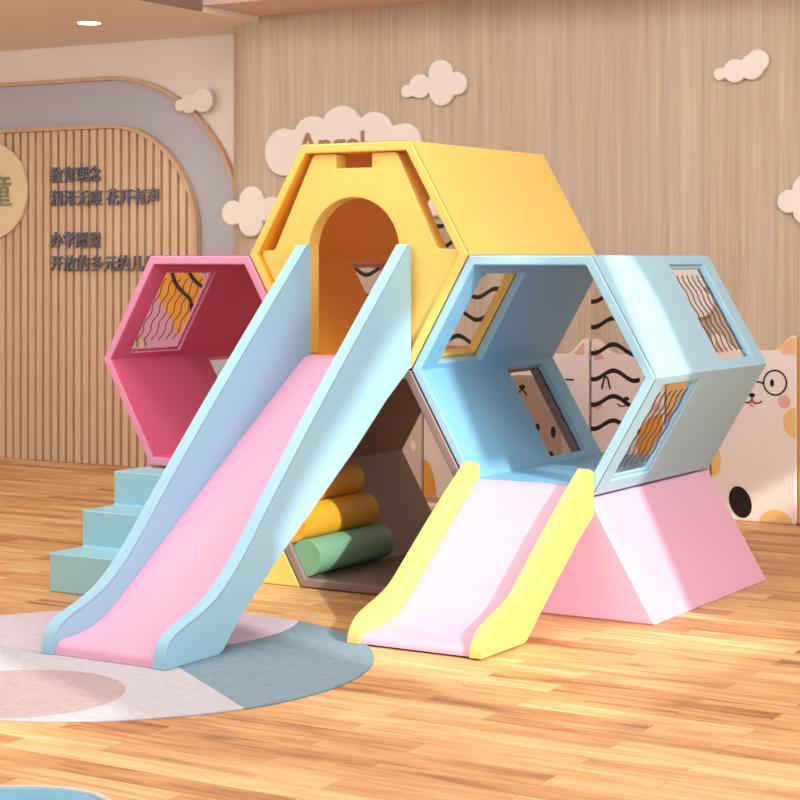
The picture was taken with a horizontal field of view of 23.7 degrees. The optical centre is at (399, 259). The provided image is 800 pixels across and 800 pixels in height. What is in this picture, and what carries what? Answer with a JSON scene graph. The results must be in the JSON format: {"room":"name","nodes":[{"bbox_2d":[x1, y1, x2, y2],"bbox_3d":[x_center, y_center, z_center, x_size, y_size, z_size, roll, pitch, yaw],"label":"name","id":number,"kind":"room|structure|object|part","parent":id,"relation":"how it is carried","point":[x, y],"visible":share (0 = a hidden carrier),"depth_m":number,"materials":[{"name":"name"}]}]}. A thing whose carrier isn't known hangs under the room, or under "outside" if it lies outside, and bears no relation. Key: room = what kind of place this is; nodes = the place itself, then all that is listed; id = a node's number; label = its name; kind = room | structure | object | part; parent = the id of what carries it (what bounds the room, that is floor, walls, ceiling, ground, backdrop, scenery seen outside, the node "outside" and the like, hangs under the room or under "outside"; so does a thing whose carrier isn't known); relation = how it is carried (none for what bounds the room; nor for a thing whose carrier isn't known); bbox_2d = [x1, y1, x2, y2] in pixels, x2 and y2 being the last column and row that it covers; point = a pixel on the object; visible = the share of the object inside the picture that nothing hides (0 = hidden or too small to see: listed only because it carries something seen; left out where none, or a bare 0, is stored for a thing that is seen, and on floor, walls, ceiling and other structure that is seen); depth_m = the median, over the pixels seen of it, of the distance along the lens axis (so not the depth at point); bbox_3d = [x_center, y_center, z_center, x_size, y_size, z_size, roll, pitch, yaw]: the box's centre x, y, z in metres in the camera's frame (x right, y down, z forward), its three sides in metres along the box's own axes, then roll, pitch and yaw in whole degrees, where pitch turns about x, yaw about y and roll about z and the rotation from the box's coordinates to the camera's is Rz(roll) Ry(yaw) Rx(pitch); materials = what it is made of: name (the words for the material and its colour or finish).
{"room":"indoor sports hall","nodes":[
{"label":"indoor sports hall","id":0,"kind":"room"},
{"bbox_2d":[0,34,233,167],"bbox_3d":[-2.433,-0.142,12.853,3.525,2.950,0.100,0,0,31],"label":"wall","id":1,"kind":"structure","parent":0,"point":[182,66],"depth_m":12.26,"materials":[{"name":"paint"}]},
{"bbox_2d":[0,144,27,237],"bbox_3d":[-2.768,-0.463,12.902,0.650,0.650,0.040,0,0,31],"label":"round sign","id":2,"kind":"object","parent":1,"relation":"attached to","point":[13,177],"visible":1,"depth_m":12.80,"materials":[{"name":"beige wood"}]},
{"bbox_2d":[50,166,101,182],"bbox_3d":[-2.129,-0.559,12.529,0.430,0.108,0.014,0,0,31],"label":"lettering","id":3,"kind":"object","parent":1,"relation":"attached to","point":[55,171],"depth_m":12.53,"materials":[{"name":"plastic"}]},
{"bbox_2d":[50,232,101,247],"bbox_3d":[-2.129,-0.130,12.529,0.430,0.107,0.014,0,0,31],"label":"lettering","id":4,"kind":"object","parent":1,"relation":"attached to","point":[79,238],"depth_m":12.51,"materials":[{"name":"plastic"}]},
{"bbox_2d":[0,129,192,466],"bbox_3d":[-2.637,0.241,12.877,3.150,2.183,0.039,0,0,31],"label":"slatted panel","id":5,"kind":"object","parent":1,"relation":"attached to","point":[60,400],"depth_m":12.54,"materials":[{"name":"brown wood"}]},
{"bbox_2d":[0,124,200,254],"bbox_3d":[-2.628,0.227,12.862,3.181,2.211,0.054,0,0,31],"label":"trim","id":6,"kind":"structure","parent":1,"relation":"attached to","point":[171,156],"depth_m":12.15,"materials":[{"name":"brown wood"}]},
{"bbox_2d":[50,255,151,270],"bbox_3d":[-1.928,0.023,12.407,0.900,0.107,0.014,0,0,31],"label":"lettering","id":7,"kind":"object","parent":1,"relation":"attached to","point":[96,262],"depth_m":12.43,"materials":[{"name":"plastic"}]},
{"bbox_2d":[50,188,159,205],"bbox_3d":[-1.924,-0.406,12.404,0.910,0.106,0.014,0,0,31],"label":"lettering","id":8,"kind":"object","parent":1,"relation":"attached to","point":[92,194],"depth_m":12.41,"materials":[{"name":"plastic"}]},
{"bbox_2d":[0,80,233,376],"bbox_3d":[-2.474,0.083,12.810,3.500,2.500,0.014,0,0,31],"label":"trim","id":9,"kind":"structure","parent":1,"relation":"attached to","point":[145,108],"depth_m":12.29,"materials":[{"name":"grey paint"}]},
{"bbox_2d":[0,76,233,190],"bbox_3d":[-2.470,0.070,12.790,3.526,2.526,0.044,0,0,31],"label":"trim","id":10,"kind":"structure","parent":1,"relation":"attached to","point":[196,115],"depth_m":12.22,"materials":[{"name":"brown wood"}]},
{"bbox_2d":[175,87,213,113],"bbox_3d":[-1.296,-1.002,12.033,0.295,0.161,0.030,0,0,31],"label":"cloud","id":11,"kind":"object","parent":1,"relation":"attached to","point":[202,100],"visible":1,"depth_m":12.00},
{"bbox_2d":[140,273,206,346],"bbox_3d":[-1.429,0.312,12.092,0.630,0.630,0.046,0,0,31],"label":"round board","id":12,"kind":"object","parent":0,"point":[169,276],"visible":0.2,"depth_m":12.10,"materials":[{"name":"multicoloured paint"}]},
{"bbox_2d":[0,457,799,799],"bbox_3d":[-2.092,1.357,5.912,11.300,0.050,11.500,0,0,31],"label":"floor","id":13,"kind":"structure","parent":0,"point":[703,702],"depth_m":5.51,"materials":[{"name":"brown wood"}]},
{"bbox_2d":[0,785,109,799],"bbox_3d":[-0.729,1.083,2.730,0.600,0.500,0.600,0,0,0],"label":"table","id":14,"kind":"object","parent":13,"relation":"on","point":[7,792],"visible":1,"depth_m":2.99,"materials":[{"name":"blue plastic"}]},
{"bbox_2d":[50,467,164,594],"bbox_3d":[-1.025,1.109,7.776,0.537,0.447,0.594,0,0,31],"label":"steps","id":15,"kind":"structure","parent":13,"relation":"on","point":[106,529],"depth_m":7.74,"materials":[{"name":"blue plastic"}]},
{"bbox_2d":[0,611,373,722],"bbox_3d":[-0.979,1.329,6.378,1.794,0.006,1.760,0,0,31],"label":"round rug","id":16,"kind":"object","parent":13,"relation":"on","point":[265,660],"visible":0.8,"depth_m":6.07,"materials":[{"name":"fabric"}]},
{"bbox_2d":[41,244,410,670],"bbox_3d":[-0.581,0.633,6.954,0.525,1.384,1.551,0,0,31],"label":"slide","id":17,"kind":"object","parent":16,"relation":"on","point":[279,421],"visible":1,"depth_m":6.96,"materials":[{"name":"plastic"}]},
{"bbox_3d":[-0.785,0.633,7.075,0.050,1.384,1.548,0,0,31],"label":"panel","id":18,"kind":"part","parent":17,"relation":"part of","materials":[{"name":"plastic"}]},
{"bbox_2d":[153,466,301,586],"bbox_3d":[-0.548,1.110,8.518,1.027,0.444,1.153,0,0,31],"label":"block","id":19,"kind":"object","parent":13,"relation":"on","point":[282,572],"visible":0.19,"depth_m":7.80,"materials":[{"name":"yellow plastic"}]},
{"bbox_2d":[104,255,385,466],"bbox_3d":[-0.549,0.432,8.517,1.032,0.900,1.155,0,0,31],"label":"tunnel","id":20,"kind":"object","parent":19,"relation":"on","point":[161,389],"visible":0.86,"depth_m":8.45,"materials":[{"name":"pink plastic"}]},
{"bbox_2d":[354,224,498,506],"bbox_3d":[0.128,0.522,10.358,1.050,1.620,0.086,0,0,31],"label":"screen","id":21,"kind":"object","parent":13,"relation":"on","point":[478,319],"visible":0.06,"depth_m":10.23,"materials":[{"name":"black plastic"}]},
{"bbox_2d":[285,367,580,594],"bbox_3d":[0.118,0.882,8.113,1.032,0.900,1.155,0,0,31],"label":"tunnel","id":22,"kind":"object","parent":13,"relation":"on","point":[404,509],"visible":0.32,"depth_m":8.48,"materials":[{"name":"brown plastic"}]},
{"bbox_2d":[291,492,378,542],"bbox_3d":[-0.293,1.083,8.039,0.132,0.148,0.568,0,0,31],"label":"foam roller","id":23,"kind":"object","parent":22,"relation":"on","point":[346,512],"visible":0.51,"depth_m":8.01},
{"bbox_2d":[320,461,363,499],"bbox_3d":[-0.358,0.952,8.078,0.132,0.148,0.568,0,0,31],"label":"foam roller","id":24,"kind":"object","parent":22,"relation":"in","point":[349,480],"visible":0.19,"depth_m":8.19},
{"bbox_2d":[294,523,393,575],"bbox_3d":[-0.229,1.213,8.000,0.132,0.148,0.568,0,0,31],"label":"foam roller","id":25,"kind":"object","parent":22,"relation":"on","point":[337,550],"visible":1,"depth_m":7.91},
{"bbox_2d":[250,140,595,368],"bbox_3d":[0.118,-0.018,8.113,1.032,0.900,1.155,0,0,31],"label":"hexagonal playhouse","id":26,"kind":"object","parent":22,"relation":"on","point":[353,202],"visible":0.81,"depth_m":7.79,"materials":[{"name":"yellow plastic"}]},
{"bbox_2d":[347,461,593,658],"bbox_3d":[0.267,1.049,6.835,0.527,0.552,0.868,0,0,31],"label":"slide","id":27,"kind":"object","parent":13,"relation":"on","point":[478,576],"visible":1,"depth_m":6.85,"materials":[{"name":"pink plastic"}]},
{"bbox_3d":[0.061,1.049,6.960,0.045,0.552,0.868,0,0,31],"label":"panel","id":28,"kind":"part","parent":27,"relation":"part of","materials":[{"name":"plastic"}]},
{"bbox_3d":[0.473,1.049,6.710,0.045,0.552,0.868,0,0,31],"label":"panel","id":29,"kind":"part","parent":27,"relation":"part of","materials":[{"name":"yellow plastic"}]},
{"bbox_2d":[511,375,561,455],"bbox_3d":[0.668,0.975,10.174,0.405,0.715,0.066,0,0,31],"label":"board","id":30,"kind":"object","parent":13,"relation":"on","point":[527,387],"visible":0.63,"depth_m":10.10,"materials":[{"name":"beige paint"}]},
{"bbox_2d":[551,426,555,437],"bbox_3d":[0.808,0.908,10.058,0.028,0.060,0.003,0,0,31],"label":"spot","id":31,"kind":"object","parent":30,"relation":"attached to","point":[553,428],"depth_m":10.05,"materials":[{"name":"black paint"}]},
{"bbox_2d":[591,296,639,432],"bbox_3d":[1.103,0.667,9.768,0.280,1.330,0.086,0,0,31],"label":"screen","id":32,"kind":"object","parent":13,"relation":"on","point":[593,301],"visible":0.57,"depth_m":9.78,"materials":[{"name":"black plastic"}]},
{"bbox_2d":[541,469,765,624],"bbox_3d":[0.786,1.110,7.710,1.027,0.444,1.153,0,0,31],"label":"block","id":33,"kind":"object","parent":13,"relation":"on","point":[655,552],"visible":0.52,"depth_m":7.28,"materials":[{"name":"pink plastic"}]},
{"bbox_2d":[412,255,766,494],"bbox_3d":[0.785,0.432,7.709,1.032,0.900,1.155,0,0,31],"label":"tunnel","id":34,"kind":"object","parent":33,"relation":"on","point":[481,414],"visible":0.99,"depth_m":7.58,"materials":[{"name":"blue plastic"}]},
{"bbox_2d":[234,0,799,353],"bbox_3d":[2.294,-0.142,9.756,7.780,2.950,0.500,0,0,31],"label":"wall","id":35,"kind":"structure","parent":0,"point":[651,153],"depth_m":10.19,"materials":[{"name":"brown wood"}]},
{"bbox_2d":[0,0,258,51],"bbox_3d":[-5.270,-1.984,7.811,3.895,1.146,11.455,0,0,31],"label":"ceiling","id":36,"kind":"structure","parent":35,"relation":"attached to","point":[24,24],"depth_m":11.37,"materials":[{"name":"paint"}]},
{"bbox_2d":[76,21,102,24],"bbox_3d":[-1.848,-1.407,11.353,0.160,0.008,0.160,0,0,31],"label":"ceiling light","id":37,"kind":"object","parent":36,"relation":"attached to","point":[77,22],"visible":1,"depth_m":11.32,"materials":[{"name":"white"}]},
{"bbox_2d":[78,22,100,24],"bbox_3d":[-1.848,-1.405,11.353,0.136,0.002,0.136,0,0,31],"label":"diffuser","id":38,"kind":"object","parent":37,"relation":"attached to","point":[84,23],"depth_m":11.35,"materials":[{"name":"white plastic"}]},
{"bbox_2d":[222,186,276,236],"bbox_3d":[-0.878,-0.285,11.365,0.435,0.301,0.030,0,0,31],"label":"cloud","id":39,"kind":"object","parent":35,"relation":"attached to","point":[252,209],"visible":0.84,"depth_m":11.36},
{"bbox_2d":[202,0,453,15],"bbox_3d":[2.180,-2.002,9.204,7.403,1.110,0.559,0,0,31],"label":"trim","id":40,"kind":"structure","parent":35,"relation":"attached to","point":[251,7],"depth_m":10.88,"materials":[{"name":"paint"}]},
{"bbox_2d":[265,105,422,175],"bbox_3d":[-0.338,-0.629,11.029,1.074,0.523,0.045,0,0,31],"label":"cloud","id":41,"kind":"object","parent":35,"relation":"attached to","point":[342,123],"visible":0.34,"depth_m":11.04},
{"bbox_2d":[402,412,423,494],"bbox_3d":[-0.063,0.880,10.841,0.463,0.905,0.061,0,0,31],"label":"panel","id":42,"kind":"object","parent":35,"relation":"attached to","point":[413,449],"visible":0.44,"depth_m":10.71,"materials":[{"name":"white paint"}]},
{"bbox_2d":[428,198,439,217],"bbox_3d":[0.189,-0.300,10.719,0.260,0.165,0.030,0,0,31],"label":"cloud","id":43,"kind":"object","parent":35,"relation":"attached to","point":[434,212],"visible":0.06,"depth_m":10.71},
{"bbox_2d":[401,59,467,105],"bbox_3d":[0.192,-0.990,10.717,0.427,0.261,0.030,0,0,31],"label":"cloud","id":44,"kind":"object","parent":35,"relation":"attached to","point":[442,83],"visible":1,"depth_m":10.69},
{"bbox_2d":[424,373,510,497],"bbox_3d":[0.375,0.880,10.576,0.542,0.905,0.061,0,0,31],"label":"panel","id":45,"kind":"object","parent":35,"relation":"attached to","point":[438,476],"visible":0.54,"depth_m":10.65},
{"bbox_2d":[424,459,435,495],"bbox_3d":[0.168,1.219,10.668,0.078,0.203,0.003,0,0,31],"label":"spot","id":46,"kind":"object","parent":45,"relation":"attached to","point":[429,464],"depth_m":10.67,"materials":[{"name":"orange paint"}]},
{"bbox_2d":[511,338,591,453],"bbox_3d":[0.815,0.876,10.307,0.468,0.912,0.065,0,0,31],"label":"panel","id":47,"kind":"object","parent":35,"relation":"attached to","point":[574,366],"visible":0.25,"depth_m":10.19,"materials":[{"name":"white paint"}]},
{"bbox_2d":[591,338,665,454],"bbox_3d":[1.207,0.876,10.069,0.420,0.912,0.066,0,0,31],"label":"panel","id":48,"kind":"object","parent":35,"relation":"attached to","point":[612,383],"visible":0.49,"depth_m":10.08,"materials":[{"name":"white paint"}]},
{"bbox_2d":[637,414,661,454],"bbox_3d":[1.306,0.973,9.979,0.142,0.340,0.003,0,0,31],"label":"spot","id":49,"kind":"object","parent":48,"relation":"attached to","point":[644,425],"depth_m":9.98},
{"bbox_2d":[666,341,710,474],"bbox_3d":[1.499,0.876,9.895,0.240,0.912,0.061,0,0,31],"label":"panel","id":50,"kind":"object","parent":35,"relation":"attached to","point":[677,386],"visible":0.06,"depth_m":9.91,"materials":[{"name":"paint"}]},
{"bbox_2d":[672,269,713,317],"bbox_3d":[1.476,0.163,9.939,0.330,0.280,0.030,0,0,31],"label":"cloud","id":51,"kind":"object","parent":35,"relation":"attached to","point":[685,272],"visible":0.23,"depth_m":9.89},
{"bbox_2d":[713,49,769,82],"bbox_3d":[1.747,-0.989,9.775,0.299,0.167,0.030,0,0,31],"label":"cloud","id":52,"kind":"object","parent":35,"relation":"attached to","point":[752,66],"visible":1,"depth_m":9.75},
{"bbox_2d":[711,334,798,524],"bbox_3d":[1.806,0.858,9.708,0.458,0.950,0.065,0,0,31],"label":"panel","id":53,"kind":"object","parent":35,"relation":"attached to","point":[754,469],"visible":0.81,"depth_m":9.65,"materials":[{"name":"white paint"}]},
{"bbox_2d":[712,450,720,474],"bbox_3d":[1.622,1.032,9.787,0.051,0.150,0.003,0,0,31],"label":"spot","id":54,"kind":"object","parent":53,"relation":"attached to","point":[716,462],"depth_m":9.78,"materials":[{"name":"orange paint"}]},
{"bbox_2d":[729,486,751,517],"bbox_3d":[1.732,1.234,9.720,0.123,0.159,0.003,0,0,31],"label":"spot","id":55,"kind":"object","parent":53,"relation":"attached to","point":[740,497],"depth_m":9.72,"materials":[{"name":"black paint"}]},
{"bbox_2d":[760,510,791,522],"bbox_3d":[1.895,1.290,9.622,0.170,0.060,0.003,0,0,31],"label":"spot","id":56,"kind":"object","parent":53,"relation":"attached to","point":[766,516],"depth_m":9.62,"materials":[{"name":"orange paint"}]},
{"bbox_2d":[783,407,795,437],"bbox_3d":[1.955,0.819,9.585,0.064,0.156,0.003,0,0,31],"label":"spot","id":57,"kind":"object","parent":53,"relation":"attached to","point":[789,413],"depth_m":9.58,"materials":[{"name":"orange paint"}]},
{"bbox_2d":[777,177,799,222],"bbox_3d":[2.039,-0.298,9.598,0.294,0.250,0.030,0,0,31],"label":"cloud","id":58,"kind":"object","parent":35,"relation":"attached to","point":[788,201],"visible":1,"depth_m":9.62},
{"bbox_2d":[798,335,799,524],"bbox_3d":[2.206,0.855,9.467,0.472,0.955,0.061,0,0,31],"label":"panel","id":59,"kind":"object","parent":35,"relation":"attached to","point":[799,335],"visible":1,"depth_m":9.56,"materials":[{"name":"white paint"}]},
{"bbox_3d":[-2.025,-2.617,5.907,11.420,0.100,11.560,0,0,31],"label":"ceiling","id":60,"kind":"structure","parent":0,"visible":0},
{"bbox_2d":[141,0,201,10],"bbox_3d":[-3.848,-1.986,6.385,0.014,1.144,10.490,0,0,31],"label":"trim","id":61,"kind":"structure","parent":60,"relation":"attached to","point":[196,5],"depth_m":10.72,"materials":[{"name":"paint"}]}
]}

